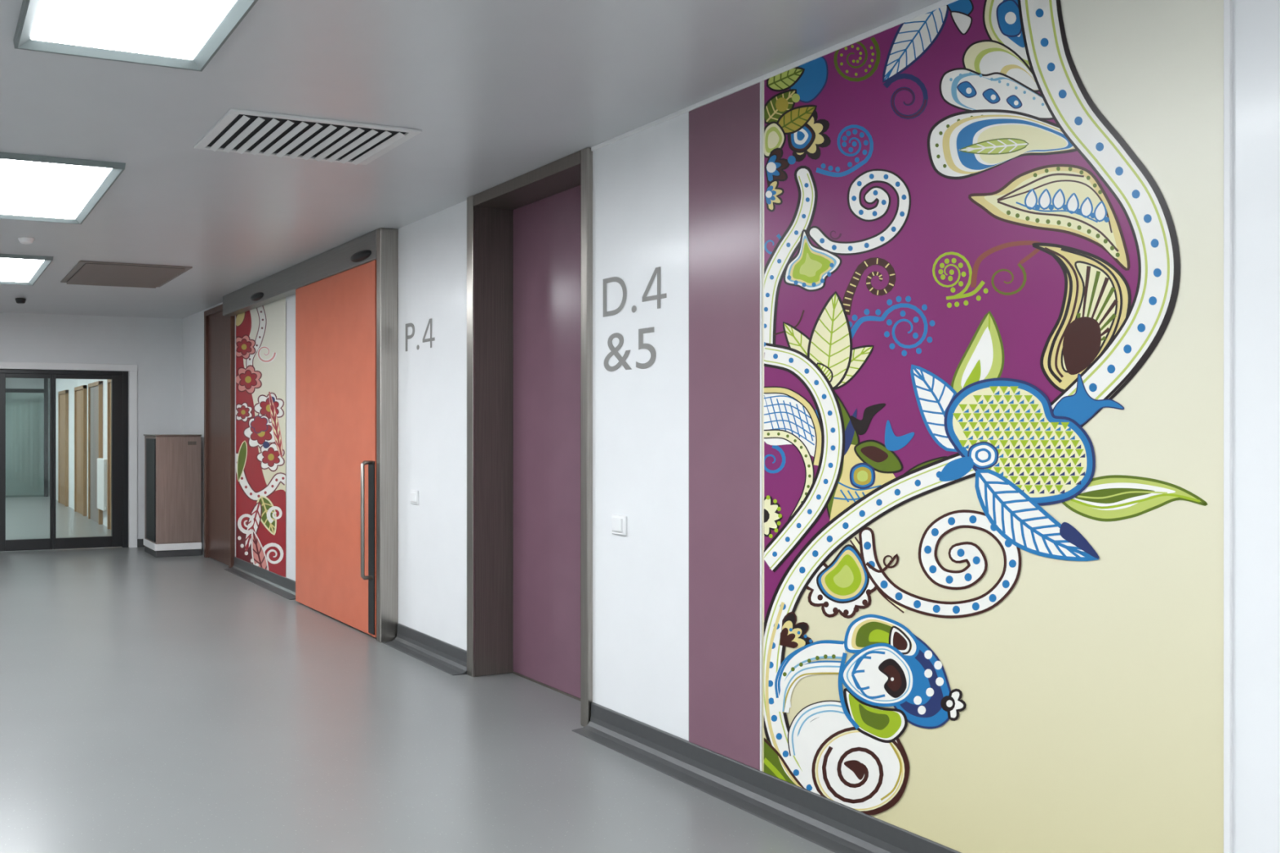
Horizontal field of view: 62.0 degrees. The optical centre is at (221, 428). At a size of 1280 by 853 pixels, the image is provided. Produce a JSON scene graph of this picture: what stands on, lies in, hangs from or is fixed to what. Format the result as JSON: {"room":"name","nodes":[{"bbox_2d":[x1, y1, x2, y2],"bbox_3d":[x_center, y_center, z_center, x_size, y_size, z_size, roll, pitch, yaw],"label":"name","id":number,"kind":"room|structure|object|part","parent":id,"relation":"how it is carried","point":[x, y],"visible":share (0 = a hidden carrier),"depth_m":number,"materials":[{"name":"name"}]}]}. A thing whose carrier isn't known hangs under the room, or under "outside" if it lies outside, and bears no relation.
{"room":"hospital corridor","nodes":[
{"label":"hospital corridor","id":0,"kind":"room"},
{"bbox_2d":[5,377,44,495],"bbox_3d":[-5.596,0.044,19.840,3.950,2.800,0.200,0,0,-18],"label":"pane","id":1,"kind":"structure","parent":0,"point":[24,411],"depth_m":20.16,"materials":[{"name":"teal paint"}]},
{"bbox_2d":[48,378,106,526],"bbox_3d":[-2.335,0.044,15.960,0.130,2.800,9.190,0,0,-18],"label":"wall","id":2,"kind":"structure","parent":0,"point":[61,384],"depth_m":16.95,"materials":[{"name":"white paint"}]},
{"bbox_2d":[57,394,59,502],"bbox_3d":[-3.140,0.364,18.143,0.060,2.160,0.060,0,0,-18],"label":"door frame","id":3,"kind":"structure","parent":2,"relation":"attached to","point":[58,394],"depth_m":18.13,"materials":[{"name":"brown wood"}]},
{"bbox_2d":[59,393,65,505],"bbox_3d":[-2.990,0.394,17.719,0.035,2.100,0.840,0,0,-18],"label":"door","id":4,"kind":"structure","parent":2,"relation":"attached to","point":[62,397],"depth_m":17.78,"materials":[{"name":"brown wood"}]},
{"bbox_2d":[57,390,68,395],"bbox_3d":[-3.002,-0.686,17.715,0.060,0.060,0.960,0,0,-18],"label":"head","id":5,"kind":"object","parent":2,"relation":"attached to","point":[63,392],"visible":0.89,"depth_m":17.62},
{"bbox_2d":[65,390,68,506],"bbox_3d":[-2.864,0.364,17.287,0.060,2.160,0.060,0,0,-18],"label":"door frame","id":6,"kind":"structure","parent":2,"relation":"attached to","point":[67,393],"depth_m":17.25,"materials":[{"name":"brown wood"}]},
{"bbox_2d":[74,387,75,511],"bbox_3d":[-2.526,0.364,16.240,0.060,2.160,0.060,0,0,-18],"label":"door frame","id":7,"kind":"structure","parent":2,"relation":"attached to","point":[74,388],"depth_m":16.21,"materials":[{"name":"brown wood"}]},
{"bbox_2d":[75,389,82,514],"bbox_3d":[-2.375,0.394,15.816,0.035,2.100,0.840,0,0,-18],"label":"door","id":8,"kind":"structure","parent":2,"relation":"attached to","point":[79,393],"depth_m":15.87,"materials":[{"name":"brown wood"}]},
{"bbox_2d":[75,385,86,391],"bbox_3d":[-2.387,-0.686,15.812,0.060,0.060,0.960,0,0,-18],"label":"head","id":9,"kind":"object","parent":2,"relation":"attached to","point":[79,388],"visible":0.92,"depth_m":15.77},
{"bbox_2d":[82,385,87,515],"bbox_3d":[-2.249,0.364,15.384,0.060,2.160,0.060,0,0,-18],"label":"door frame","id":10,"kind":"structure","parent":2,"relation":"attached to","point":[84,390],"depth_m":15.36,"materials":[{"name":"brown wood"}]},
{"bbox_2d":[88,386,90,519],"bbox_3d":[-2.095,0.364,14.908,0.060,2.160,0.060,0,0,-18],"label":"door frame","id":11,"kind":"structure","parent":2,"relation":"attached to","point":[89,388],"depth_m":14.88,"materials":[{"name":"brown wood"}]},
{"bbox_2d":[90,386,97,523],"bbox_3d":[-1.945,0.394,14.484,0.035,2.100,0.840,0,0,-18],"label":"leaf","id":12,"kind":"object","parent":2,"relation":"attached to","point":[94,390],"visible":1,"depth_m":14.53,"materials":[{"name":"brown wood"}]},
{"bbox_2d":[88,381,102,387],"bbox_3d":[-1.957,-0.686,14.480,0.060,0.060,0.960,0,0,-18],"label":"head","id":13,"kind":"object","parent":2,"relation":"attached to","point":[95,384],"visible":0.89,"depth_m":14.39},
{"bbox_2d":[97,381,102,524],"bbox_3d":[-1.818,0.364,14.052,0.060,2.160,0.060,0,0,-18],"label":"door frame","id":14,"kind":"structure","parent":2,"relation":"attached to","point":[100,386],"depth_m":14.03,"materials":[{"name":"brown wood"}]},
{"bbox_2d":[97,457,106,511],"bbox_3d":[-1.741,0.819,13.714,0.080,0.750,0.570,0,0,-18],"label":"radiator","id":15,"kind":"object","parent":2,"relation":"attached to","point":[101,463],"visible":0.91,"depth_m":13.55,"materials":[{"name":"white metal"}]},
{"bbox_2d":[106,380,109,529],"bbox_3d":[-1.603,0.364,13.386,0.060,2.160,0.060,0,0,-18],"label":"door frame","id":16,"kind":"structure","parent":2,"relation":"attached to","point":[108,384],"depth_m":13.35,"materials":[{"name":"brown wood"}]},
{"bbox_2d":[0,311,182,538],"bbox_3d":[-2.668,0.044,10.919,5.337,2.800,0.200,0,0,-18],"label":"wall","id":17,"kind":"structure","parent":0,"point":[153,344],"depth_m":11.32,"materials":[{"name":"white paint"}]},
{"bbox_2d":[0,368,122,549],"bbox_3d":[-1.933,0.369,11.120,1.520,2.130,0.090,0,0,-18],"label":"header","id":18,"kind":"object","parent":17,"relation":"in","point":[10,373],"depth_m":11.05,"materials":[{"name":"black metal"}]},
{"bbox_3d":[-2.280,-0.621,10.991,0.520,0.050,0.060,0,0,-18],"label":"rail","id":19,"kind":"part","parent":18,"relation":"part of","materials":[{"name":"black metal"}]},
{"bbox_3d":[-2.018,0.394,11.076,0.030,2.080,0.060,0,0,-18],"label":"stile","id":20,"kind":"part","parent":18,"relation":"part of","materials":[{"name":"black metal"}]},
{"bbox_3d":[-1.985,0.394,11.087,0.030,2.080,0.060,0,0,-18],"label":"stile","id":21,"kind":"part","parent":18,"relation":"part of","materials":[{"name":"black metal"}]},
{"bbox_3d":[-1.933,-0.671,11.120,1.520,0.050,0.090,0,0,-18],"label":"frame","id":22,"kind":"part","parent":18,"relation":"part of","materials":[{"name":"black metal"}]},
{"bbox_3d":[-1.649,-0.621,11.195,0.675,0.050,0.060,0,0,-18],"label":"rail","id":23,"kind":"part","parent":18,"relation":"part of","materials":[{"name":"black metal"}]},
{"bbox_2d":[0,361,137,371],"bbox_3d":[-1.939,-0.736,11.139,1.860,0.080,0.230,0,0,-18],"label":"trim","id":24,"kind":"structure","parent":17,"relation":"attached to","point":[3,365],"depth_m":11.06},
{"bbox_2d":[111,375,122,546],"bbox_3d":[-1.266,0.394,11.319,0.130,2.080,0.060,0,0,-18],"label":"stile","id":25,"kind":"object","parent":17,"relation":"attached to","point":[117,380],"visible":1,"depth_m":11.29,"materials":[{"name":"black metal"}]},
{"bbox_2d":[122,371,128,547],"bbox_3d":[-1.176,0.374,11.364,0.070,2.140,0.090,0,0,-18],"label":"frame","id":26,"kind":"object","parent":17,"relation":"attached to","point":[125,374],"visible":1,"depth_m":11.32,"materials":[{"name":"black metal"}]},
{"bbox_2d":[128,371,137,547],"bbox_3d":[-1.101,0.374,11.409,0.100,2.140,0.230,0,0,-18],"label":"portal","id":27,"kind":"object","parent":17,"relation":"attached to","point":[132,375],"visible":0.8,"depth_m":11.30,"materials":[{"name":"white paint"}]},
{"bbox_2d":[137,538,144,547],"bbox_3d":[-0.759,1.394,11.420,0.557,0.100,0.020,0,0,-18],"label":"baseboard","id":28,"kind":"structure","parent":17,"relation":"attached to","point":[140,541],"depth_m":11.34,"materials":[{"name":"grey plastic"}]},
{"bbox_2d":[182,200,466,650],"bbox_3d":[0.688,0.044,8.562,0.400,2.800,6.348,0,0,-18],"label":"far section","id":29,"kind":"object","parent":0,"point":[432,250],"visible":0.21,"depth_m":5.99,"materials":[{"name":"white paint"}]},
{"bbox_2d":[204,311,208,557],"bbox_3d":[-0.162,0.064,10.459,0.050,2.760,0.060,0,0,-18],"label":"door frame","id":30,"kind":"structure","parent":29,"relation":"attached to","point":[206,317],"depth_m":10.43,"materials":[{"name":"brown metal"}]},
{"bbox_2d":[208,311,228,565],"bbox_3d":[-0.012,0.089,10.043,0.020,2.690,0.823,0,0,-18],"label":"leaf","id":31,"kind":"object","parent":30,"relation":"attached to","point":[218,324],"visible":0.8,"depth_m":10.07,"materials":[{"name":"brown wood"}]},
{"bbox_2d":[205,303,222,315],"bbox_3d":[-0.026,-1.286,10.039,0.050,0.060,0.823,0,0,-18],"label":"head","id":32,"kind":"object","parent":29,"relation":"attached to","point":[218,308],"visible":0.56,"depth_m":10.11},
{"bbox_2d":[228,315,235,568],"bbox_3d":[0.110,0.064,9.619,0.050,2.760,0.060,0,0,-18],"label":"door frame","id":33,"kind":"structure","parent":29,"relation":"attached to","point":[231,318],"depth_m":9.59,"materials":[{"name":"brown wood"}]},
{"bbox_2d":[223,556,295,599],"bbox_3d":[0.359,1.381,8.725,0.125,0.125,1.784,0,0,-18],"label":"baseboard","id":34,"kind":"structure","parent":29,"relation":"attached to","point":[285,587],"depth_m":8.66,"materials":[{"name":"grey plastic"}]},
{"bbox_2d":[235,297,285,577],"bbox_3d":[0.360,0.037,8.904,0.001,2.568,1.367,0,0,-18],"label":"mural","id":35,"kind":"object","parent":29,"relation":"attached to","point":[260,331],"visible":1,"depth_m":8.85,"materials":[{"name":"red paint"}]},
{"bbox_2d":[376,227,397,642],"bbox_3d":[1.127,0.044,6.330,0.137,2.800,0.060,0,0,-18],"label":"trim","id":36,"kind":"structure","parent":29,"relation":"attached to","point":[386,237],"depth_m":6.30,"materials":[{"name":"metal"}]},
{"bbox_2d":[409,489,418,504],"bbox_3d":[1.261,0.449,6.100,0.024,0.090,0.090,0,0,-18],"label":"light switch","id":37,"kind":"object","parent":29,"relation":"attached to","point":[414,495],"visible":1,"depth_m":6.07,"materials":[{"name":"plastic"}]},
{"bbox_2d":[405,318,435,351],"bbox_3d":[1.288,-0.605,6.048,0.001,0.185,0.373,0,0,-18],"label":"number sign","id":38,"kind":"object","parent":29,"relation":"attached to","point":[407,325],"visible":1,"depth_m":6.01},
{"bbox_2d":[382,623,466,675],"bbox_3d":[1.279,1.381,5.880,0.125,0.125,0.870,0,0,-18],"label":"baseboard","id":39,"kind":"structure","parent":29,"relation":"attached to","point":[450,659],"depth_m":5.85,"materials":[{"name":"grey plastic"}]},
{"bbox_2d":[475,206,512,676],"bbox_3d":[1.597,0.044,5.489,0.300,2.800,0.059,0,0,-18],"label":"door frame","id":40,"kind":"structure","parent":29,"relation":"attached to","point":[493,226],"depth_m":5.46,"materials":[{"name":"metal"}]},
{"bbox_2d":[466,195,475,676],"bbox_3d":[1.458,0.044,5.444,0.016,2.800,0.063,0,0,-18],"label":"far jamb edge","id":41,"kind":"object","parent":40,"relation":"attached to","point":[470,208],"visible":1,"depth_m":5.43,"materials":[{"name":"metal"}]},
{"bbox_2d":[512,185,580,698],"bbox_3d":[1.886,0.070,5.066,0.050,2.723,0.923,0,0,-18],"label":"leaf","id":42,"kind":"object","parent":40,"relation":"attached to","point":[546,232],"visible":0.56,"depth_m":5.21,"materials":[{"name":"laminate"}]},
{"bbox_2d":[371,259,376,637],"bbox_3d":[1.069,0.138,6.414,0.050,2.588,0.050,0,0,-18],"label":"strip","id":43,"kind":"object","parent":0,"point":[374,262],"depth_m":6.39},
{"bbox_2d":[0,494,834,852],"bbox_3d":[-1.875,1.494,8.485,5.750,0.100,24.700,0,0,-18],"label":"floor","id":44,"kind":"structure","parent":0,"point":[149,704],"depth_m":4.37,"materials":[{"name":"plastic"}]},
{"bbox_2d":[5,537,50,551],"bbox_3d":[-2.280,1.369,10.991,0.520,0.130,0.060,0,0,-18],"label":"rail","id":45,"kind":"object","parent":44,"relation":"on","point":[22,544],"visible":1,"depth_m":10.96,"materials":[{"name":"black metal"}]},
{"bbox_2d":[44,378,48,497],"bbox_3d":[-3.714,0.044,19.755,0.080,2.800,0.080,0,0,-18],"label":"post","id":46,"kind":"object","parent":44,"relation":"on","point":[46,380],"visible":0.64,"depth_m":19.71,"materials":[{"name":"black metal"}]},
{"bbox_2d":[55,536,111,549],"bbox_3d":[-1.649,1.369,11.195,0.675,0.130,0.060,0,0,-18],"label":"rail","id":47,"kind":"object","parent":44,"relation":"on","point":[65,543],"visible":1,"depth_m":11.16,"materials":[{"name":"black metal"}]},
{"bbox_2d":[143,434,201,557],"bbox_3d":[-0.569,0.756,10.764,0.547,1.375,0.565,0,0,-18],"label":"cabinet","id":48,"kind":"object","parent":44,"relation":"on","point":[172,462],"visible":1,"depth_m":10.51,"materials":[{"name":"brown wood"}]},
{"bbox_3d":[-0.803,0.694,10.639,0.014,1.160,0.420,0,0,-18],"label":"black panel","id":49,"kind":"part","parent":48,"relation":"part of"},
{"bbox_3d":[-0.479,0.692,10.508,0.526,1.185,0.012,0,0,-18],"label":"door","id":50,"kind":"part","parent":48,"relation":"part of","materials":[{"name":"wood"}]},
{"bbox_2d":[512,671,580,701],"bbox_3d":[1.886,1.438,5.066,0.050,0.012,0.923,0,0,-18],"label":"threshold","id":51,"kind":"object","parent":44,"relation":"on","point":[514,673],"visible":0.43,"depth_m":5.20,"materials":[{"name":"metal"}]},
{"bbox_2d":[0,0,941,319],"bbox_3d":[-1.875,-1.406,8.485,5.750,0.100,24.700,0,0,-18],"label":"ceiling","id":52,"kind":"structure","parent":0,"point":[497,91],"depth_m":3.91,"materials":[{"name":"paint"}]},
{"bbox_2d":[13,0,26,46],"bbox_3d":[-0.188,-1.341,2.713,0.690,0.030,1.360,0,0,-18],"label":"frame","id":53,"kind":"object","parent":52,"relation":"attached to","point":[24,2],"visible":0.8,"depth_m":3.07,"materials":[{"name":"grey metal"}]},
{"bbox_2d":[17,0,254,70],"bbox_3d":[-0.188,-1.337,2.713,0.662,0.022,1.332,0,0,-18],"label":"frame bevel","id":54,"kind":"object","parent":53,"relation":"attached to","point":[237,10],"visible":1,"depth_m":3.27,"materials":[{"name":"white metal"}]},
{"bbox_2d":[14,0,257,71],"bbox_3d":[-0.188,-1.326,2.714,0.682,0.001,1.352,0,0,-18],"label":"frame lip","id":55,"kind":"object","parent":53,"relation":"attached to","point":[248,10],"visible":1,"depth_m":3.23,"materials":[{"name":"grey metal"}]},
{"bbox_2d":[15,297,26,303],"bbox_3d":[-2.092,-1.331,9.728,0.113,0.050,0.113,0,0,-18],"label":"smoke detector","id":56,"kind":"object","parent":52,"relation":"attached to","point":[19,300],"visible":1,"depth_m":9.69,"materials":[{"name":"black plastic"}]},
{"bbox_2d":[0,257,44,282],"bbox_3d":[-1.861,-1.348,7.890,0.580,0.008,1.250,0,0,-18],"label":"ceiling light","id":57,"kind":"object","parent":52,"relation":"in","point":[21,270],"visible":1,"depth_m":7.85,"materials":[{"name":"white plastic"}]},
{"bbox_2d":[17,236,34,244],"bbox_3d":[-1.390,-1.339,6.644,0.114,0.035,0.114,0,0,-18],"label":"smoke detector","id":58,"kind":"object","parent":52,"relation":"attached to","point":[24,240],"depth_m":6.61,"materials":[{"name":"white plastic"}]},
{"bbox_2d":[0,253,53,260],"bbox_3d":[-1.861,-1.341,7.890,0.690,0.030,1.360,0,0,-18],"label":"frame","id":59,"kind":"object","parent":52,"relation":"attached to","point":[2,255],"visible":0.67,"depth_m":7.29,"materials":[{"name":"grey metal"}]},
{"bbox_2d":[0,260,51,284],"bbox_3d":[-1.861,-1.337,7.890,0.662,0.022,1.332,0,0,-18],"label":"frame bevel","id":60,"kind":"object","parent":59,"relation":"attached to","point":[45,263],"visible":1,"depth_m":8.25,"materials":[{"name":"white metal"}]},
{"bbox_2d":[0,257,52,285],"bbox_3d":[-1.861,-1.326,7.890,0.682,0.001,1.352,0,0,-18],"label":"frame lip","id":61,"kind":"object","parent":59,"relation":"attached to","point":[0,257],"visible":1,"depth_m":7.83,"materials":[{"name":"grey metal"}]},
{"bbox_2d":[0,159,111,219],"bbox_3d":[-1.025,-1.348,5.302,0.580,0.008,1.250,0,0,-18],"label":"ceiling light","id":62,"kind":"object","parent":52,"relation":"in","point":[28,188],"visible":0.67,"depth_m":5.19,"materials":[{"name":"white plastic"}]},
{"bbox_2d":[0,151,125,168],"bbox_3d":[-1.025,-1.341,5.302,0.690,0.030,1.360,0,0,-18],"label":"frame","id":63,"kind":"object","parent":52,"relation":"attached to","point":[2,154],"visible":0.71,"depth_m":4.66,"materials":[{"name":"grey metal"}]},
{"bbox_2d":[0,168,122,223],"bbox_3d":[-1.025,-1.337,5.302,0.662,0.022,1.332,0,0,-18],"label":"frame bevel","id":64,"kind":"object","parent":63,"relation":"attached to","point":[111,176],"visible":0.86,"depth_m":5.73,"materials":[{"name":"white metal"}]},
{"bbox_2d":[0,158,124,224],"bbox_3d":[-1.025,-1.326,5.302,0.682,0.001,1.352,0,0,-18],"label":"frame lip","id":65,"kind":"object","parent":63,"relation":"attached to","point":[122,170],"visible":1,"depth_m":5.04,"materials":[{"name":"grey metal"}]},
{"bbox_2d":[60,260,192,288],"bbox_3d":[-0.861,-1.341,8.192,0.940,0.029,1.120,0,0,-18],"label":"ceiling air vent","id":66,"kind":"object","parent":52,"relation":"in","point":[85,272],"depth_m":8.05,"materials":[{"name":"brown metal"}]},
{"bbox_2d":[31,0,236,59],"bbox_3d":[-0.188,-1.348,2.713,0.580,0.008,1.250,0,0,-18],"label":"ceiling light","id":67,"kind":"object","parent":52,"relation":"in","point":[176,28],"visible":1,"depth_m":3.09,"materials":[{"name":"white plastic"}]},
{"bbox_2d":[222,229,376,315],"bbox_3d":[0.592,-1.256,7.966,0.125,0.200,3.382,0,0,-18],"label":"header cover","id":68,"kind":"object","parent":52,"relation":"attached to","point":[282,284],"visible":0.74,"depth_m":7.61,"materials":[{"name":"metal"}]},
{"bbox_2d":[250,292,263,301],"bbox_3d":[0.337,-1.211,8.552,0.100,0.070,0.300,0,0,-18],"label":"sensor","id":69,"kind":"object","parent":68,"relation":"attached to","point":[256,296],"visible":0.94,"depth_m":8.48,"materials":[{"name":"black plastic"}]},
{"bbox_2d":[295,261,373,635],"bbox_3d":[0.810,0.138,7.063,0.140,2.588,1.413,0,0,-18],"label":"leaf","id":70,"kind":"object","parent":68,"relation":"attached to","point":[333,313],"depth_m":7.02,"materials":[{"name":"orange laminate"}]},
{"bbox_3d":[1.000,0.629,6.397,0.092,0.818,0.028,0,0,-18],"label":"handle","id":71,"kind":"part","parent":70,"relation":"part of","materials":[{"name":"silver metal"}]},
{"bbox_2d":[368,461,374,635],"bbox_3d":[1.036,0.819,6.423,0.010,1.190,0.083,0,0,-18],"label":"seal","id":72,"kind":"object","parent":70,"relation":"attached to","point":[371,467],"visible":0.99,"depth_m":6.41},
{"bbox_2d":[350,249,371,262],"bbox_3d":[0.986,-1.211,6.544,0.100,0.070,0.300,0,0,-18],"label":"sensor","id":73,"kind":"object","parent":68,"relation":"attached to","point":[361,255],"visible":0.96,"depth_m":6.48,"materials":[{"name":"black plastic"}]},
{"bbox_2d":[193,108,422,164],"bbox_3d":[0.389,-1.343,4.350,0.915,0.025,0.560,0,0,-18],"label":"ceiling air vent","id":74,"kind":"object","parent":52,"relation":"in","point":[238,131],"depth_m":4.30,"materials":[{"name":"white metal"}]},
{"bbox_2d":[473,150,581,209],"bbox_3d":[1.748,-1.323,5.022,0.300,0.065,0.923,0,0,-18],"label":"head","id":75,"kind":"object","parent":52,"relation":"attached to","point":[563,174],"visible":0.76,"depth_m":5.01},
{"bbox_2d":[592,0,1279,852],"bbox_3d":[3.093,0.044,1.119,0.400,2.800,7.228,0,0,-18],"label":"wall","id":76,"kind":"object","parent":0,"point":[640,180],"visible":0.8,"depth_m":4.00,"materials":[{"name":"white paint"}]},
{"bbox_2d":[580,147,592,726],"bbox_3d":[1.897,0.044,4.558,0.300,2.800,0.052,0,0,-18],"label":"door frame","id":77,"kind":"structure","parent":76,"relation":"attached to","point":[586,154],"depth_m":4.50,"materials":[{"name":"metal"}]},
{"bbox_2d":[611,514,626,535],"bbox_3d":[1.837,0.446,4.314,0.024,0.090,0.090,0,0,-18],"label":"light switch","id":78,"kind":"object","parent":76,"relation":"attached to","point":[619,522],"visible":1,"depth_m":4.30,"materials":[{"name":"plastic"}]},
{"bbox_2d":[603,266,666,371],"bbox_3d":[1.873,-0.488,4.237,0.001,0.442,0.397,0,0,-18],"label":"number sign","id":79,"kind":"object","parent":76,"relation":"attached to","point":[614,351],"visible":1,"depth_m":4.28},
{"bbox_2d":[688,111,688,741],"bbox_3d":[1.973,-0.009,3.930,0.003,2.655,0.004,0,0,-18],"label":"trim","id":80,"kind":"structure","parent":76,"relation":"attached to","point":[688,112],"depth_m":3.93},
{"bbox_2d":[688,82,759,770],"bbox_3d":[2.026,-0.009,3.760,0.005,2.655,0.352,0,0,-18],"label":"wall panel","id":81,"kind":"object","parent":76,"relation":"attached to","point":[724,132],"visible":1,"depth_m":3.75,"materials":[{"name":"paint"}]},
{"bbox_2d":[760,80,762,771],"bbox_3d":[2.080,-0.009,3.588,0.010,2.655,0.006,0,0,-18],"label":"trim","id":82,"kind":"structure","parent":76,"relation":"attached to","point":[761,82],"depth_m":3.58,"materials":[{"name":"metal"}]},
{"bbox_2d":[572,702,960,852],"bbox_3d":[2.844,1.381,1.036,0.125,0.125,7.223,0,0,-18],"label":"baseboard","id":83,"kind":"structure","parent":76,"relation":"attached to","point":[832,825],"depth_m":3.58,"materials":[{"name":"grey plastic"}]},
{"bbox_2d":[591,0,957,151],"bbox_3d":[2.897,-1.346,1.054,0.012,0.020,7.225,0,0,-18],"label":"trim","id":84,"kind":"structure","parent":76,"relation":"attached to","point":[941,3],"depth_m":3.48,"materials":[{"name":"white metal"}]},
{"bbox_2d":[762,0,1223,852],"bbox_3d":[2.286,-0.010,2.949,0.009,2.658,1.335,0,0,-18],"label":"wall mural","id":85,"kind":"object","parent":76,"relation":"attached to","point":[993,230],"visible":1,"depth_m":2.77,"materials":[{"name":"multicoloured paint"}]},
{"bbox_2d":[1223,0,1232,852],"bbox_3d":[2.492,-0.009,2.308,0.012,2.655,0.013,0,0,-18],"label":"trim","id":86,"kind":"structure","parent":76,"relation":"attached to","point":[1228,4],"depth_m":2.30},
{"bbox_3d":[-2.776,0.374,10.868,0.100,2.140,0.230,0,0,-18],"label":"portal","id":87,"kind":"object","parent":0,"visible":0},
{"bbox_3d":[-2.689,0.374,10.875,0.070,2.140,0.090,0,0,-18],"label":"frame","id":88,"kind":"object","parent":87,"relation":"attached to","visible":0},
{"bbox_2d":[0,373,5,551],"bbox_3d":[-2.589,0.394,10.892,0.130,2.080,0.060,0,0,-18],"label":"stile","id":89,"kind":"object","parent":88,"relation":"attached to","point":[2,375],"visible":1,"depth_m":10.88,"materials":[{"name":"black metal"}]},
{"bbox_3d":[-1.327,0.364,12.529,0.060,2.160,0.060,0,0,-18],"label":"door frame","id":90,"kind":"structure","parent":0,"visible":0},
{"bbox_2d":[109,382,111,529],"bbox_3d":[-1.453,0.394,12.961,0.035,2.100,0.840,0,0,-18],"label":"leaf","id":91,"kind":"object","parent":90,"relation":"attached to","point":[109,383],"visible":0.25,"depth_m":13.29,"materials":[{"name":"brown wood"}]},
{"bbox_3d":[-6.949,0.044,18.710,0.080,2.800,0.080,0,0,-18],"label":"post","id":92,"kind":"object","parent":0,"visible":0},
{"bbox_2d":[5,388,44,392],"bbox_3d":[-5.332,-0.796,19.232,3.320,0.080,0.080,0,0,-18],"label":"rail","id":93,"kind":"object","parent":92,"relation":"attached to","point":[7,390],"visible":1,"depth_m":19.58,"materials":[{"name":"black metal"}]}
]}

